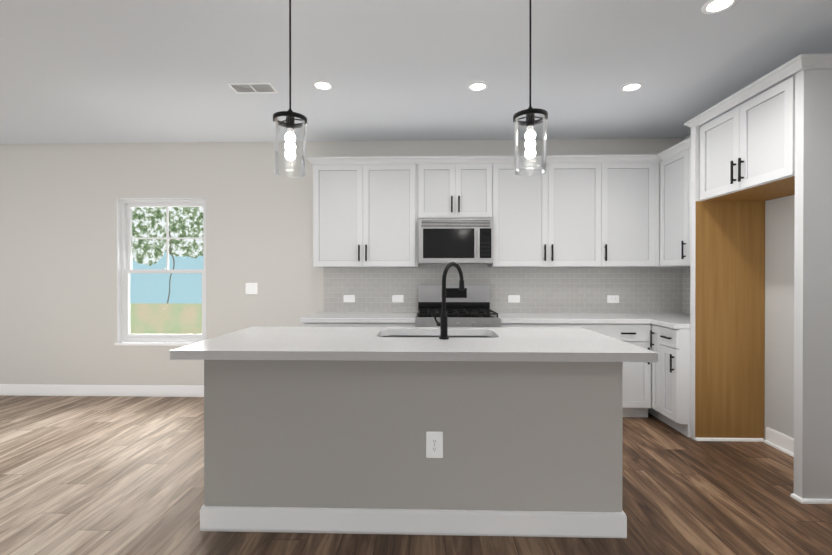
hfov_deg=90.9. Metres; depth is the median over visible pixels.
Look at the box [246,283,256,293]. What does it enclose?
light switch
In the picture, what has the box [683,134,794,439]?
wall
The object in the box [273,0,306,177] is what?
pendant light
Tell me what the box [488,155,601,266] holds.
upper cabinet
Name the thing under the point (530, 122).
pendant light
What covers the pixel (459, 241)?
over-the-range microwave
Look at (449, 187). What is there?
upper cabinet
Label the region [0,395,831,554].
floor
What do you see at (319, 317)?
countertop
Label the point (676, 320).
countertop
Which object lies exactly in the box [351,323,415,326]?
base cabinet
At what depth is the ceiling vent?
3.13 m
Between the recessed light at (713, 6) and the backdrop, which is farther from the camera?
the backdrop
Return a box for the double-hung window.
[114,198,205,345]
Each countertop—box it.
[170,327,657,362]
[300,312,416,322]
[498,313,689,323]
[651,318,689,328]
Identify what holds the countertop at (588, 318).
on the base cabinet at (670, 384)
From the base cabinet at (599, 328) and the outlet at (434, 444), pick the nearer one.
the outlet at (434, 444)
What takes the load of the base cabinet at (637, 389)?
on the floor
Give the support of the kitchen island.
on the floor
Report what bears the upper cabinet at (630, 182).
attached to the wall at (58, 263)
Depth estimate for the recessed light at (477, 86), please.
3.10 m
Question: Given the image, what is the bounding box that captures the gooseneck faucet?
[433,262,464,339]
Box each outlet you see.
[344,295,354,301]
[392,295,402,301]
[426,432,442,457]
[508,295,519,301]
[607,295,618,302]
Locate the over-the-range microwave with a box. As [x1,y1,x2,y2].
[418,218,492,263]
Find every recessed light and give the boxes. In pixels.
[312,80,333,89]
[467,82,487,91]
[620,82,642,91]
[702,0,737,13]
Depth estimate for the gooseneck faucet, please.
2.44 m
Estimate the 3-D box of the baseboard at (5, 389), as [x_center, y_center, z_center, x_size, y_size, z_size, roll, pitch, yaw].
[-3.303,1.225,4.437,4.524,0.120,0.015,0,0,2]
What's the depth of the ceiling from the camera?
2.79 m
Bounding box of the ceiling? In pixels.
[0,0,831,143]
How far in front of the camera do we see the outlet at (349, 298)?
4.36 m
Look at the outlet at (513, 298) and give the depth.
4.31 m
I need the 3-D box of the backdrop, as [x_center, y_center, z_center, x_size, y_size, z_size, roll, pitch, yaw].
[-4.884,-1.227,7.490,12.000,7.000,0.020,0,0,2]
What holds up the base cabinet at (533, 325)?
on the floor
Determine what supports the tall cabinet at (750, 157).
on the floor
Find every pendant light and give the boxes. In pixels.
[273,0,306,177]
[513,0,547,175]
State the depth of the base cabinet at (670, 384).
3.39 m
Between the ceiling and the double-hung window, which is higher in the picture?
the ceiling
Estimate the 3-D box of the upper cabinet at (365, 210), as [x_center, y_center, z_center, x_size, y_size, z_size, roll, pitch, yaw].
[-0.495,-0.641,4.196,1.037,1.070,0.327,0,0,2]
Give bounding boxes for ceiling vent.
[227,82,277,93]
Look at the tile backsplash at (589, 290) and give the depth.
4.31 m
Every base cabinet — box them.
[303,323,350,326]
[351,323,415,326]
[501,323,554,327]
[555,323,606,335]
[607,324,651,416]
[648,324,689,436]
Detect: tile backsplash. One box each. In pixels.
[324,264,679,312]
[680,267,689,313]
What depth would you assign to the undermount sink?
2.90 m
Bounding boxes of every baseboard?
[0,384,203,396]
[763,427,793,456]
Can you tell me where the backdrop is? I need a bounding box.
[130,207,203,333]
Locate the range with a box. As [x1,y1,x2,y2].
[416,285,500,326]
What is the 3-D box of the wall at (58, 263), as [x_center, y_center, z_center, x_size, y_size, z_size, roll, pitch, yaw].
[-1.389,-0.085,4.469,8.750,2.740,0.160,0,0,2]
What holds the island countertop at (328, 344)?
on the kitchen island
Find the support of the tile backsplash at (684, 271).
attached to the wall at (779, 310)
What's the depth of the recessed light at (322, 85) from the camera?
3.08 m
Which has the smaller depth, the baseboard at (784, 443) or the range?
the baseboard at (784, 443)
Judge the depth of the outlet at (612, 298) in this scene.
4.28 m
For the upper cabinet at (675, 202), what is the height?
1.070 m
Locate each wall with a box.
[0,138,682,385]
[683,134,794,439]
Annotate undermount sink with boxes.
[382,335,492,337]
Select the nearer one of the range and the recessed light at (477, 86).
the recessed light at (477, 86)
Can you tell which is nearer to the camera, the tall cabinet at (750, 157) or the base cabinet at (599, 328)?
the tall cabinet at (750, 157)
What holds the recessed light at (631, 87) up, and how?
in the ceiling
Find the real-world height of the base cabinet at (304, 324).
0.872 m
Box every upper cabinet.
[310,156,418,267]
[418,156,493,218]
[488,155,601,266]
[602,154,660,266]
[657,137,690,266]
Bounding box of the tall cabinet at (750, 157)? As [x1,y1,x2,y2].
[684,54,831,503]
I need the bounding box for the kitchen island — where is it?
[194,359,626,537]

